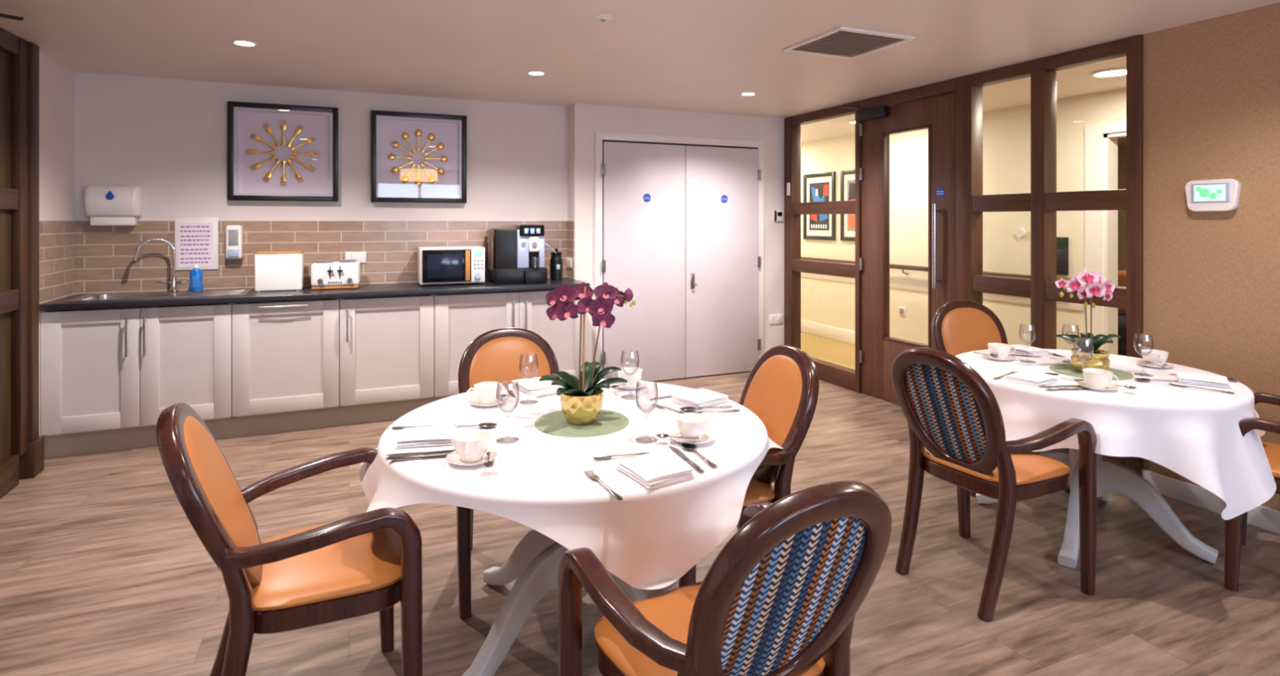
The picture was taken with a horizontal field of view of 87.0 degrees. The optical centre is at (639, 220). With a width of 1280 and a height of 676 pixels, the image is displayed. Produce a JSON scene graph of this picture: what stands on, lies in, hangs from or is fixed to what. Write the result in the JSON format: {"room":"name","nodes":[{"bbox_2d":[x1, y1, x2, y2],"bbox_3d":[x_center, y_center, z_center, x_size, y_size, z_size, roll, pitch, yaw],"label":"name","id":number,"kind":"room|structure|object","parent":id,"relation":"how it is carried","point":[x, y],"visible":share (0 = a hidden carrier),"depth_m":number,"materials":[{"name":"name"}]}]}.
{"room":"care facility","nodes":[
{"label":"care facility","id":0,"kind":"room"},
{"bbox_2d":[39,53,74,220],"bbox_3d":[-2.154,0.210,0.677,0.100,2.380,8.150,0,0,-23],"label":"wall","id":1,"kind":"structure","parent":0,"point":[56,82],"depth_m":4.16,"materials":[{"name":"paint"}]},
{"bbox_2d":[0,26,44,498],"bbox_3d":[-2.973,0.212,2.807,0.086,2.376,2.110,0,0,-23],"label":"door","id":2,"kind":"structure","parent":1,"relation":"in","point":[21,446],"depth_m":3.58,"materials":[{"name":"wood"}]},
{"bbox_2d":[0,13,23,21],"bbox_3d":[-2.919,-0.884,2.882,0.163,0.107,0.456,0,0,0],"label":"door closer","id":3,"kind":"object","parent":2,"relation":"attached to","point":[2,15],"depth_m":3.06,"materials":[{"name":"black metal"}]},
{"bbox_2d":[74,71,568,220],"bbox_3d":[-2.236,0.210,5.134,3.480,2.380,0.100,0,0,-23],"label":"wall","id":4,"kind":"structure","parent":0,"point":[167,137],"depth_m":4.90,"materials":[{"name":"paint"}]},
{"bbox_2d":[84,184,143,225],"bbox_3d":[-3.491,-0.105,4.472,0.300,0.270,0.122,0,0,-23],"label":"paper towel dispenser","id":5,"kind":"object","parent":4,"relation":"attached to","point":[105,205],"visible":1,"depth_m":4.44,"materials":[{"name":"white plastic"}]},
{"bbox_2d":[90,217,137,225],"bbox_3d":[-3.498,0.002,4.488,0.240,0.056,0.083,0,0,-23],"label":"paper towel","id":6,"kind":"object","parent":5,"relation":"on","point":[94,220],"depth_m":4.45,"materials":[{"name":"white paper"}]},
{"bbox_2d":[227,101,337,201],"bbox_3d":[-2.581,-0.494,4.898,0.710,0.696,0.060,0,0,-23],"label":"picture frame","id":7,"kind":"object","parent":4,"relation":"attached to","point":[276,152],"visible":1,"depth_m":4.90,"materials":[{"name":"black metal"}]},
{"bbox_2d":[39,220,574,304],"bbox_3d":[-2.042,0.241,4.810,3.380,0.488,0.650,0,0,-23],"label":"wall tiles","id":8,"kind":"structure","parent":4,"relation":"attached to","point":[76,257],"depth_m":4.82,"materials":[{"name":"tile"}]},
{"bbox_2d":[174,217,217,270],"bbox_3d":[-3.087,0.158,4.695,0.256,0.365,0.012,0,0,-23],"label":"notice","id":9,"kind":"object","parent":8,"relation":"attached to","point":[196,238],"visible":1,"depth_m":4.69,"materials":[{"name":"paper"}]},
{"bbox_2d":[225,225,242,259],"bbox_3d":[-2.861,0.150,4.752,0.100,0.240,0.086,0,0,-23],"label":"soap dispenser","id":10,"kind":"object","parent":8,"relation":"attached to","point":[233,233],"visible":1,"depth_m":4.72,"materials":[{"name":"white plastic"}]},
{"bbox_2d":[345,251,366,262],"bbox_3d":[-2.150,0.275,5.098,0.146,0.086,0.014,0,0,-23],"label":"socket","id":11,"kind":"object","parent":8,"relation":"attached to","point":[361,256],"visible":0.92,"depth_m":5.10,"materials":[{"name":"white plastic"}]},
{"bbox_2d":[370,110,466,203],"bbox_3d":[-1.721,-0.492,5.269,0.710,0.696,0.060,0,0,-23],"label":"picture frame","id":12,"kind":"object","parent":4,"relation":"attached to","point":[415,157],"visible":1,"depth_m":5.27,"materials":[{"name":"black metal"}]},
{"bbox_2d":[0,332,1279,675],"bbox_3d":[2.333,1.450,4.110,11.060,0.100,11.100,0,0,-23],"label":"floor","id":13,"kind":"structure","parent":0,"point":[104,571],"depth_m":2.61,"materials":[{"name":"brown wood"}]},
{"bbox_2d":[39,311,41,436],"bbox_3d":[-3.501,0.961,3.938,0.006,0.878,0.054,0,0,-23],"label":"end panel","id":14,"kind":"object","parent":13,"relation":"on","point":[40,312],"visible":0.16,"depth_m":3.93,"materials":[{"name":"white paint"}]},
{"bbox_2d":[40,302,232,436],"bbox_3d":[-3.146,0.891,4.340,0.959,0.738,0.578,0,0,-23],"label":"base cabinet","id":15,"kind":"object","parent":13,"relation":"on","point":[101,370],"visible":0.94,"depth_m":4.09,"materials":[{"name":"paint"}]},
{"bbox_2d":[44,395,449,458],"bbox_3d":[-1.976,1.331,4.639,3.355,0.138,0.015,0,0,-23],"label":"plinth","id":16,"kind":"object","parent":13,"relation":"on","point":[112,440],"visible":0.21,"depth_m":4.39,"materials":[{"name":"paint"}]},
{"bbox_2d":[231,298,339,417],"bbox_3d":[-2.416,0.891,4.655,0.625,0.738,0.578,0,0,-23],"label":"base cabinet","id":17,"kind":"object","parent":13,"relation":"on","point":[286,354],"visible":0.96,"depth_m":4.42,"materials":[{"name":"paint"}]},
{"bbox_2d":[155,402,422,675],"bbox_3d":[-0.954,0.941,1.850,0.599,0.933,0.581,0,0,-28],"label":"dining chair","id":18,"kind":"object","parent":13,"relation":"on","point":[371,562],"visible":0.96,"depth_m":1.71,"materials":[{"name":"leather"}]},
{"bbox_2d":[339,294,434,406],"bbox_3d":[-1.845,0.891,4.902,0.614,0.738,0.578,0,0,-23],"label":"base cabinet","id":19,"kind":"object","parent":13,"relation":"on","point":[387,343],"visible":0.97,"depth_m":4.67,"materials":[{"name":"paint"}]},
{"bbox_2d":[456,327,559,619],"bbox_3d":[-0.489,0.941,2.747,0.581,0.933,0.599,0,0,-23],"label":"dining chair","id":20,"kind":"object","parent":13,"relation":"on","point":[494,355],"visible":0.28,"depth_m":2.90,"materials":[{"name":"brown wood"}]},
{"bbox_2d":[433,289,586,397],"bbox_3d":[-1.036,0.891,5.250,1.142,0.738,0.578,0,0,-23],"label":"base cabinet","id":21,"kind":"object","parent":13,"relation":"on","point":[460,319],"visible":0.55,"depth_m":4.96,"materials":[{"name":"paint"}]},
{"bbox_2d":[39,277,590,311],"bbox_3d":[-2.047,0.501,4.824,3.358,0.038,0.596,0,0,-23],"label":"countertop","id":22,"kind":"structure","parent":21,"relation":"on","point":[410,288],"depth_m":4.54,"materials":[{"name":"stone"}]},
{"bbox_2d":[63,288,253,310],"bbox_3d":[-3.078,0.555,4.384,0.940,0.162,0.450,0,0,-23],"label":"sink","id":23,"kind":"object","parent":22,"relation":"in","point":[224,292],"visible":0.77,"depth_m":4.41,"materials":[{"name":"metal"}]},
{"bbox_2d":[189,264,203,291],"bbox_3d":[-3.015,0.384,4.579,0.080,0.180,0.054,0,0,-23],"label":"bottle","id":24,"kind":"object","parent":23,"relation":"on","point":[196,283],"visible":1,"depth_m":4.56,"materials":[{"name":"blue plastic"}]},
{"bbox_2d":[133,237,190,291],"bbox_3d":[-3.205,0.294,4.530,0.321,0.363,0.067,0,0,-26],"label":"mixer tap","id":25,"kind":"object","parent":22,"relation":"on","point":[173,282],"visible":1,"depth_m":4.55,"materials":[{"name":"silver metal"}]},
{"bbox_2d":[254,250,303,292],"bbox_3d":[-2.519,0.348,4.717,0.290,0.268,0.202,0,0,-23],"label":"bin","id":26,"kind":"object","parent":22,"relation":"on","point":[283,270],"visible":1,"depth_m":4.63,"materials":[{"name":"white plastic"}]},
{"bbox_2d":[311,259,359,289],"bbox_3d":[-2.185,0.383,4.849,0.310,0.198,0.265,0,0,-20],"label":"toaster","id":27,"kind":"object","parent":22,"relation":"on","point":[329,273],"visible":1,"depth_m":4.75,"materials":[{"name":"white plastic"}]},
{"bbox_2d":[417,245,484,286],"bbox_3d":[-1.451,0.341,5.176,0.470,0.282,0.346,0,0,-21],"label":"microwave","id":28,"kind":"object","parent":22,"relation":"on","point":[462,264],"visible":1,"depth_m":5.03,"materials":[{"name":"white plastic"}]},
{"bbox_2d":[486,224,556,284],"bbox_3d":[-0.926,0.256,5.363,0.529,0.452,0.415,0,0,-21],"label":"coffee machine","id":29,"kind":"object","parent":22,"relation":"on","point":[510,252],"visible":1,"depth_m":5.23,"materials":[{"name":"black plastic"}]},
{"bbox_2d":[524,270,546,284],"bbox_3d":[-0.809,0.432,5.210,0.165,0.100,0.044,0,0,-21],"label":"drip tray","id":30,"kind":"object","parent":29,"relation":"on","point":[530,276],"depth_m":5.19,"materials":[{"name":"black plastic"}]},
{"bbox_2d":[550,248,562,280],"bbox_3d":[-0.683,0.353,5.509,0.104,0.258,0.106,0,0,-23],"label":"container","id":31,"kind":"object","parent":22,"relation":"on","point":[556,260],"visible":0.98,"depth_m":5.47,"materials":[{"name":"black plastic"}]},
{"bbox_2d":[462,528,646,675],"bbox_3d":[-0.211,1.039,2.289,1.238,0.712,1.238,0,0,42],"label":"dining table","id":32,"kind":"object","parent":13,"relation":"on","point":[535,561],"visible":0.23,"depth_m":2.12,"materials":[{"name":"grey wood"}]},
{"bbox_2d":[359,378,783,589],"bbox_3d":[-0.209,0.794,2.286,1.273,0.229,1.272,0,0,23],"label":"tablecloth","id":33,"kind":"object","parent":32,"relation":"on","point":[648,539],"visible":0.75,"depth_m":1.82,"materials":[{"name":"white fabric"}]},
{"bbox_2d":[387,453,448,462],"bbox_3d":[-0.616,0.675,1.928,0.198,0.008,0.018,0,0,-15],"label":"knife","id":34,"kind":"object","parent":33,"relation":"on","point":[398,459],"visible":0.84,"depth_m":1.92,"materials":[{"name":"metal"}]},
{"bbox_2d":[384,449,455,457],"bbox_3d":[-0.621,0.675,1.964,0.230,0.008,0.018,0,0,-15],"label":"knife","id":35,"kind":"object","parent":33,"relation":"on","point":[389,455],"visible":0.84,"depth_m":1.95,"materials":[{"name":"metal"}]},
{"bbox_2d":[395,425,457,448],"bbox_3d":[-0.660,0.666,2.093,0.170,0.026,0.148,0,0,-11],"label":"napkin","id":36,"kind":"object","parent":33,"relation":"on","point":[411,437],"visible":0.99,"depth_m":2.05,"materials":[{"name":"fabric"}]},
{"bbox_2d":[445,448,497,466],"bbox_3d":[-0.476,0.671,1.907,0.141,0.016,0.141,0,0,-23],"label":"saucer","id":37,"kind":"object","parent":33,"relation":"on","point":[452,457],"visible":0.59,"depth_m":1.90,"materials":[{"name":"ceramic"}]},
{"bbox_2d":[452,430,490,462],"bbox_3d":[-0.479,0.640,1.904,0.104,0.066,0.112,0,0,37],"label":"teacup","id":38,"kind":"object","parent":37,"relation":"on","point":[470,446],"visible":1,"depth_m":1.88,"materials":[{"name":"ceramic"}]},
{"bbox_2d":[457,422,497,427],"bbox_3d":[-0.571,0.674,2.215,0.201,0.009,0.041,0,0,-3],"label":"spoon","id":39,"kind":"object","parent":33,"relation":"on","point":[482,424],"visible":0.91,"depth_m":2.22,"materials":[{"name":"metal"}]},
{"bbox_2d":[478,422,497,427],"bbox_3d":[-0.501,0.674,2.219,0.062,0.009,0.041,0,0,-3],"label":"bowl","id":40,"kind":"object","parent":39,"relation":"on","point":[483,424],"depth_m":2.23,"materials":[{"name":"metal"}]},
{"bbox_2d":[468,395,507,407],"bbox_3d":[-0.564,0.671,2.501,0.141,0.016,0.141,0,0,-23],"label":"saucer","id":41,"kind":"object","parent":33,"relation":"on","point":[476,402],"visible":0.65,"depth_m":2.49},
{"bbox_2d":[466,381,502,404],"bbox_3d":[-0.567,0.640,2.502,0.112,0.066,0.104,0,0,17],"label":"teacup","id":42,"kind":"object","parent":41,"relation":"on","point":[486,393],"visible":1,"depth_m":2.47,"materials":[{"name":"ceramic"}]},
{"bbox_2d":[510,377,560,394],"bbox_3d":[-0.424,0.666,2.741,0.148,0.026,0.170,0,0,-35],"label":"napkin","id":43,"kind":"object","parent":33,"relation":"on","point":[529,385],"visible":0.83,"depth_m":2.70,"materials":[{"name":"fabric"}]},
{"bbox_2d":[534,408,628,436],"bbox_3d":[-0.197,0.678,2.279,0.318,0.003,0.318,0,0,-23],"label":"placemat","id":44,"kind":"object","parent":33,"relation":"on","point":[555,423],"visible":0.63,"depth_m":2.23,"materials":[{"name":"fabric"}]},
{"bbox_2d":[538,282,635,425],"bbox_3d":[-0.199,0.442,2.301,0.322,0.470,0.262,0,0,-23],"label":"potted orchid","id":45,"kind":"object","parent":44,"relation":"on","point":[581,399],"visible":1,"depth_m":2.26,"materials":[{"name":"purple plant"}]},
{"bbox_2d":[583,469,623,500],"bbox_3d":[-0.094,0.674,1.727,0.023,0.007,0.205,0,0,-27],"label":"fork","id":46,"kind":"object","parent":33,"relation":"on","point":[617,496],"visible":1,"depth_m":1.72,"materials":[{"name":"metal"}]},
{"bbox_2d":[592,452,649,460],"bbox_3d":[-0.051,0.674,1.938,0.168,0.007,0.019,0,0,-17],"label":"fork","id":47,"kind":"object","parent":33,"relation":"on","point":[642,453],"visible":0.98,"depth_m":1.93,"materials":[{"name":"metal"}]},
{"bbox_2d":[613,380,647,389],"bbox_3d":[-0.041,0.671,2.754,0.141,0.016,0.141,0,0,-23],"label":"saucer","id":48,"kind":"object","parent":33,"relation":"on","point":[641,384],"visible":0.52,"depth_m":2.74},
{"bbox_2d":[617,367,642,386],"bbox_3d":[-0.040,0.640,2.758,0.104,0.066,0.112,0,0,17],"label":"teacup","id":49,"kind":"object","parent":48,"relation":"on","point":[625,373],"visible":0.9,"depth_m":2.72,"materials":[{"name":"ceramic"}]},
{"bbox_2d":[615,451,694,488],"bbox_3d":[0.040,0.666,1.814,0.148,0.026,0.170,0,0,-31],"label":"napkin","id":50,"kind":"object","parent":33,"relation":"on","point":[655,469],"visible":1,"depth_m":1.78,"materials":[{"name":"fabric"}]},
{"bbox_2d":[668,445,704,472],"bbox_3d":[0.131,0.675,1.924,0.018,0.008,0.230,0,0,-19],"label":"knife","id":51,"kind":"object","parent":33,"relation":"on","point":[677,451],"visible":1,"depth_m":1.91,"materials":[{"name":"metal"}]},
{"bbox_2d":[670,430,715,444],"bbox_3d":[0.163,0.671,2.085,0.141,0.016,0.141,0,0,-23],"label":"saucer","id":52,"kind":"object","parent":33,"relation":"on","point":[708,436],"visible":0.62,"depth_m":2.08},
{"bbox_2d":[655,433,699,439],"bbox_3d":[0.114,0.659,2.053,0.133,0.009,0.027,0,0,7],"label":"teaspoon","id":53,"kind":"object","parent":52,"relation":"on","point":[661,435],"visible":1,"depth_m":2.05,"materials":[{"name":"metal"}]},
{"bbox_2d":[675,413,709,441],"bbox_3d":[0.160,0.640,2.088,0.104,0.066,0.112,0,0,-34],"label":"teacup","id":54,"kind":"object","parent":52,"relation":"on","point":[689,424],"visible":0.94,"depth_m":2.06,"materials":[{"name":"ceramic"}]},
{"bbox_2d":[670,388,728,408],"bbox_3d":[0.225,0.666,2.539,0.170,0.026,0.148,0,0,-43],"label":"napkin","id":55,"kind":"object","parent":33,"relation":"on","point":[700,397],"visible":1,"depth_m":2.51,"materials":[{"name":"fabric"}]},
{"bbox_2d":[681,442,717,467],"bbox_3d":[0.171,0.674,1.947,0.041,0.009,0.201,0,0,-21],"label":"spoon","id":56,"kind":"object","parent":33,"relation":"on","point":[690,446],"visible":1,"depth_m":1.98,"materials":[{"name":"metal"}]},
{"bbox_2d":[681,442,697,449],"bbox_3d":[0.145,0.674,2.012,0.041,0.009,0.062,0,0,-21],"label":"bowl","id":57,"kind":"object","parent":56,"relation":"on","point":[690,446],"depth_m":2.02,"materials":[{"name":"metal"}]},
{"bbox_2d":[680,404,732,411],"bbox_3d":[0.238,0.674,2.433,0.201,0.009,0.041,0,0,-18],"label":"spoon","id":58,"kind":"object","parent":33,"relation":"on","point":[686,408],"visible":1,"depth_m":2.43,"materials":[{"name":"metal"}]},
{"bbox_2d":[557,480,891,675],"bbox_3d":[0.198,0.941,1.447,0.581,0.933,0.599,0,0,-29],"label":"dining chair","id":59,"kind":"object","parent":13,"relation":"on","point":[784,595],"visible":1,"depth_m":1.29,"materials":[{"name":"brown wood"}]},
{"bbox_2d":[678,344,818,587],"bbox_3d":[0.322,0.941,2.468,0.599,0.933,0.581,0,0,-19],"label":"dining chair","id":60,"kind":"object","parent":13,"relation":"on","point":[781,388],"visible":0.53,"depth_m":2.40,"materials":[{"name":"leather"}]},
{"bbox_2d":[891,346,1097,622],"bbox_3d":[1.320,0.941,2.635,0.599,0.933,0.581,0,0,-29],"label":"dining chair","id":61,"kind":"object","parent":13,"relation":"on","point":[949,410],"visible":1,"depth_m":2.51,"materials":[{"name":"brown wood"}]},
{"bbox_2d":[931,301,1070,497],"bbox_3d":[1.940,0.941,3.740,0.581,0.933,0.599,0,0,-5],"label":"dining chair","id":62,"kind":"object","parent":13,"relation":"on","point":[957,327],"visible":0.32,"depth_m":3.92,"materials":[{"name":"leather"}]},
{"bbox_2d":[975,448,1217,568],"bbox_3d":[2.020,1.039,3.055,1.098,0.712,1.098,0,0,42],"label":"dining table","id":63,"kind":"object","parent":13,"relation":"on","point":[1113,476],"visible":0.36,"depth_m":2.88,"materials":[{"name":"grey wood"}]},
{"bbox_2d":[955,348,1276,519],"bbox_3d":[2.013,0.897,3.057,1.245,0.435,1.287,0,0,26],"label":"tablecloth","id":64,"kind":"object","parent":63,"relation":"on","point":[1195,433],"visible":0.66,"depth_m":2.53,"materials":[{"name":"white fabric"}]},
{"bbox_2d":[982,353,1015,360],"bbox_3d":[1.764,0.671,3.310,0.141,0.016,0.141,0,0,-5],"label":"saucer","id":65,"kind":"object","parent":64,"relation":"on","point":[1009,357],"visible":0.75,"depth_m":3.29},
{"bbox_2d":[986,342,1015,359],"bbox_3d":[1.767,0.640,3.312,0.112,0.066,0.104,0,0,-35],"label":"teacup","id":66,"kind":"object","parent":65,"relation":"on","point":[1001,350],"visible":0.98,"depth_m":3.28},
{"bbox_2d":[1009,344,1048,355],"bbox_3d":[1.993,0.666,3.494,0.148,0.026,0.170,0,0,-25],"label":"napkin","id":67,"kind":"object","parent":64,"relation":"on","point":[1020,348],"visible":0.84,"depth_m":3.44,"materials":[{"name":"fabric"}]},
{"bbox_2d":[1004,371,1059,386],"bbox_3d":[1.661,0.666,2.858,0.170,0.026,0.148,0,0,-35],"label":"napkin","id":68,"kind":"object","parent":64,"relation":"on","point":[1028,378],"visible":1,"depth_m":2.83,"materials":[{"name":"fabric"}]},
{"bbox_2d":[1045,387,1088,390],"bbox_3d":[1.728,0.675,2.713,0.198,0.008,0.018,0,0,-6],"label":"knife","id":69,"kind":"object","parent":64,"relation":"on","point":[1048,388],"visible":0.95,"depth_m":2.71,"materials":[{"name":"metal"}]},
{"bbox_2d":[1048,364,1133,380],"bbox_3d":[2.028,0.678,3.037,0.318,0.003,0.318,0,0,-23],"label":"placemat","id":70,"kind":"object","parent":64,"relation":"on","point":[1065,369],"visible":0.44,"depth_m":3.02,"materials":[{"name":"fabric"}]},
{"bbox_2d":[1053,268,1120,372],"bbox_3d":[2.013,0.445,3.036,0.273,0.462,0.224,0,0,11],"label":"potted orchid","id":71,"kind":"object","parent":70,"relation":"on","point":[1099,286],"visible":0.99,"depth_m":3.02,"materials":[{"name":"pink plant"}]},
{"bbox_2d":[1076,380,1119,391],"bbox_3d":[1.855,0.671,2.732,0.141,0.016,0.141,0,0,-29],"label":"saucer","id":72,"kind":"object","parent":64,"relation":"on","point":[1083,383],"visible":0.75,"depth_m":2.71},
{"bbox_2d":[1082,368,1119,388],"bbox_3d":[1.854,0.640,2.728,0.104,0.066,0.111,0,0,13],"label":"teacup","id":73,"kind":"object","parent":72,"relation":"on","point":[1096,378],"visible":1,"depth_m":2.70,"materials":[{"name":"ceramic"}]},
{"bbox_2d":[1136,360,1173,368],"bbox_3d":[2.401,0.671,3.145,0.141,0.016,0.141,0,0,44],"label":"saucer","id":74,"kind":"object","parent":64,"relation":"on","point":[1140,362],"visible":0.64,"depth_m":3.13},
{"bbox_2d":[1141,349,1168,366],"bbox_3d":[2.403,0.640,3.141,0.104,0.066,0.112,0,0,-26],"label":"teacup","id":75,"kind":"object","parent":74,"relation":"on","point":[1159,357],"visible":0.87,"depth_m":3.12,"materials":[{"name":"ceramic"}]},
{"bbox_2d":[1174,371,1231,388],"bbox_3d":[2.367,0.666,2.838,0.170,0.026,0.148,0,0,34],"label":"napkin","id":76,"kind":"object","parent":64,"relation":"on","point":[1181,376],"visible":1,"depth_m":2.81,"materials":[{"name":"fabric"}]},
{"bbox_2d":[1117,270,1126,355],"bbox_3d":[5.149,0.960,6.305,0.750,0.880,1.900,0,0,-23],"label":"chair","id":77,"kind":"object","parent":13,"relation":"on","point":[1122,275],"visible":0.16,"depth_m":6.54,"materials":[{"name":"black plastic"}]},
{"bbox_2d":[1224,391,1279,591],"bbox_3d":[2.633,0.941,2.557,0.599,0.933,0.581,0,0,44],"label":"dining chair","id":78,"kind":"object","parent":13,"relation":"on","point":[1235,528],"visible":0.38,"depth_m":2.55,"materials":[{"name":"brown wood"}]},
{"bbox_2d":[0,0,1279,146],"bbox_3d":[2.333,-1.030,4.110,11.060,0.100,11.100,0,0,-23],"label":"ceiling","id":79,"kind":"structure","parent":0,"point":[691,55],"depth_m":3.74,"materials":[{"name":"paint"}]},
{"bbox_2d":[231,40,257,47],"bbox_3d":[-2.182,-0.978,3.720,0.128,0.004,0.128,0,0,-23],"label":"recessed light","id":80,"kind":"object","parent":79,"relation":"in","point":[238,42],"visible":1,"depth_m":3.72,"materials":[{"name":"white paint"}]},
{"bbox_2d":[594,13,612,22],"bbox_3d":[-0.176,-0.968,3.235,0.084,0.024,0.084,0,0,-23],"label":"ceiling sensor","id":81,"kind":"object","parent":79,"relation":"attached to","point":[602,17],"visible":1,"depth_m":3.21,"materials":[{"name":"white paint"}]},
{"bbox_2d":[782,26,915,59],"bbox_3d":[1.137,-0.973,3.714,0.500,0.014,0.500,0,0,-23],"label":"ceiling vent","id":82,"kind":"object","parent":79,"relation":"in","point":[841,42],"visible":1,"depth_m":3.69,"materials":[{"name":"metal"}]},
{"bbox_2d":[1090,66,1126,77],"bbox_3d":[3.103,-0.973,4.420,0.250,0.014,0.250,0,0,-23],"label":"recessed light","id":83,"kind":"object","parent":79,"relation":"in","point":[1113,72],"visible":0.8,"depth_m":4.42,"materials":[{"name":"white paint"}]},
{"bbox_2d":[568,102,784,362],"bbox_3d":[0.414,0.210,6.174,2.210,2.380,0.290,0,0,-23],"label":"wall","id":84,"kind":"structure","parent":0,"point":[584,119],"depth_m":5.95,"materials":[{"name":"paint"}]},
{"bbox_2d":[601,141,684,381],"bbox_3d":[0.035,0.360,5.831,0.786,2.056,0.045,0,0,-24],"label":"door","id":85,"kind":"structure","parent":84,"relation":"in","point":[644,184],"depth_m":5.82,"materials":[{"name":"paint"}]},
{"bbox_2d":[594,131,764,382],"bbox_3d":[0.393,0.325,5.995,1.680,2.150,0.022,0,0,-23],"label":"trim","id":86,"kind":"structure","parent":84,"relation":"attached to","point":[598,136],"depth_m":5.92,"materials":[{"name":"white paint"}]},
{"bbox_2d":[684,145,760,377],"bbox_3d":[0.768,0.360,6.124,0.782,2.056,0.074,0,0,-23],"label":"door","id":87,"kind":"structure","parent":84,"relation":"in","point":[722,261],"depth_m":6.11,"materials":[{"name":"paint"}]},
{"bbox_2d":[769,314,782,324],"bbox_3d":[1.291,0.930,6.386,0.146,0.086,0.014,0,0,-23],"label":"socket","id":88,"kind":"object","parent":84,"relation":"attached to","point":[776,318],"visible":1,"depth_m":6.38,"materials":[{"name":"white plastic"}]},
{"bbox_2d":[773,210,782,221],"bbox_3d":[1.309,-0.050,6.388,0.097,0.100,0.026,0,0,-23],"label":"thermostat","id":89,"kind":"object","parent":84,"relation":"attached to","point":[777,215],"visible":1,"depth_m":6.38,"materials":[{"name":"white plastic"}]},
{"bbox_2d":[800,88,1126,350],"bbox_3d":[3.371,0.210,5.592,0.120,2.380,9.200,0,0,-23],"label":"wall","id":90,"kind":"structure","parent":0,"point":[1006,132],"depth_m":6.04,"materials":[{"name":"paint"}]},
{"bbox_2d":[803,171,835,239],"bbox_3d":[2.173,-0.176,8.186,0.025,0.807,0.584,0,0,-23],"label":"framed poster","id":91,"kind":"object","parent":90,"relation":"attached to","point":[817,187],"visible":0.9,"depth_m":8.17,"materials":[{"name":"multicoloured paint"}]},
{"bbox_2d":[808,182,829,230],"bbox_3d":[2.174,-0.176,8.187,0.002,0.577,0.374,0,0,-23],"label":"print","id":92,"kind":"object","parent":91,"relation":"attached to","point":[818,191],"depth_m":8.18,"materials":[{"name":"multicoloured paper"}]},
{"bbox_2d":[800,320,855,345],"bbox_3d":[2.490,1.325,7.461,0.018,0.150,4.870,0,0,-23],"label":"baseboard","id":93,"kind":"structure","parent":90,"relation":"attached to","point":[844,335],"depth_m":8.01,"materials":[{"name":"white paint"}]},
{"bbox_2d":[840,169,855,240],"bbox_3d":[2.450,-0.176,7.545,0.025,0.807,0.595,0,0,-23],"label":"framed poster","id":94,"kind":"object","parent":90,"relation":"attached to","point":[847,178],"visible":0.46,"depth_m":7.71,"materials":[{"name":"paper"}]},
{"bbox_2d":[847,179,855,231],"bbox_3d":[2.451,-0.176,7.545,0.002,0.577,0.385,0,0,-23],"label":"print","id":95,"kind":"object","parent":94,"relation":"attached to","point":[851,183],"depth_m":7.66},
{"bbox_2d":[800,257,1083,311],"bbox_3d":[2.464,0.574,7.434,0.087,0.252,4.800,0,0,-23],"label":"handrail","id":96,"kind":"object","parent":90,"relation":"attached to","point":[921,286],"visible":0.19,"depth_m":6.72,"materials":[{"name":"brown wood"}]},
{"bbox_2d":[1056,236,1068,275],"bbox_3d":[3.364,0.280,5.437,0.016,0.300,0.180,0,0,-23],"label":"notice","id":97,"kind":"object","parent":90,"relation":"attached to","point":[1062,243],"visible":0.55,"depth_m":5.39,"materials":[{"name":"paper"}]},
{"bbox_2d":[1056,238,1066,248],"bbox_3d":[3.358,0.180,5.434,0.004,0.080,0.160,0,0,-23],"label":"print","id":98,"kind":"object","parent":97,"relation":"attached to","point":[1060,242],"depth_m":5.40,"materials":[{"name":"green paper"}]},
{"bbox_2d":[1084,120,1126,355],"bbox_3d":[3.736,0.330,4.721,0.140,2.140,1.150,0,0,-23],"label":"door","id":99,"kind":"structure","parent":90,"relation":"attached to","point":[1100,139],"depth_m":5.11,"materials":[{"name":"white paint"}]},
{"bbox_2d":[1117,145,1126,271],"bbox_3d":[6.969,0.210,7.199,0.100,2.380,9.100,0,0,-23],"label":"wall","id":100,"kind":"structure","parent":0,"point":[1122,149],"depth_m":8.74,"materials":[{"name":"paint"}]},
{"bbox_2d":[1142,2,1279,511],"bbox_3d":[3.641,0.210,1.355,0.100,2.380,4.805,0,0,-23],"label":"wall","id":101,"kind":"structure","parent":0,"point":[1211,86],"depth_m":3.24,"materials":[{"name":"paint"}]},
{"bbox_2d":[784,35,1142,475],"bbox_3d":[2.047,0.212,5.001,0.110,2.376,3.148,0,0,-23],"label":"door frame","id":102,"kind":"structure","parent":101,"relation":"in","point":[1043,202],"depth_m":4.19,"materials":[{"name":"brown wood"}]},
{"bbox_2d":[859,92,955,404],"bbox_3d":[1.979,0.254,5.052,0.114,2.275,0.951,0,0,-23],"label":"door","id":103,"kind":"structure","parent":102,"relation":"attached to","point":[878,352],"depth_m":5.20,"materials":[{"name":"brown wood"}]},
{"bbox_2d":[841,104,888,121],"bbox_3d":[1.752,-0.880,5.372,0.168,0.150,0.458,0,0,-23],"label":"door closer","id":104,"kind":"object","parent":103,"relation":"attached to","point":[864,114],"depth_m":5.30,"materials":[{"name":"black metal"}]},
{"bbox_2d":[1142,468,1279,533],"bbox_3d":[3.588,1.350,1.332,0.016,0.100,4.805,0,0,-23],"label":"baseboard","id":105,"kind":"structure","parent":101,"relation":"attached to","point":[1262,517],"depth_m":3.29,"materials":[{"name":"white paint"}]},
{"bbox_2d":[1185,178,1240,211],"bbox_3d":[2.748,-0.122,3.238,0.046,0.153,0.218,0,0,-23],"label":"touchscreen","id":106,"kind":"object","parent":101,"relation":"attached to","point":[1220,194],"visible":1,"depth_m":3.22,"materials":[{"name":"white plastic"}]},
{"bbox_2d":[1195,186,1222,199],"bbox_3d":[2.726,-0.136,3.232,0.001,0.063,0.109,0,0,-23],"label":"picture","id":107,"kind":"object","parent":106,"relation":"attached to","point":[1202,193],"depth_m":3.23,"materials":[{"name":"green"}]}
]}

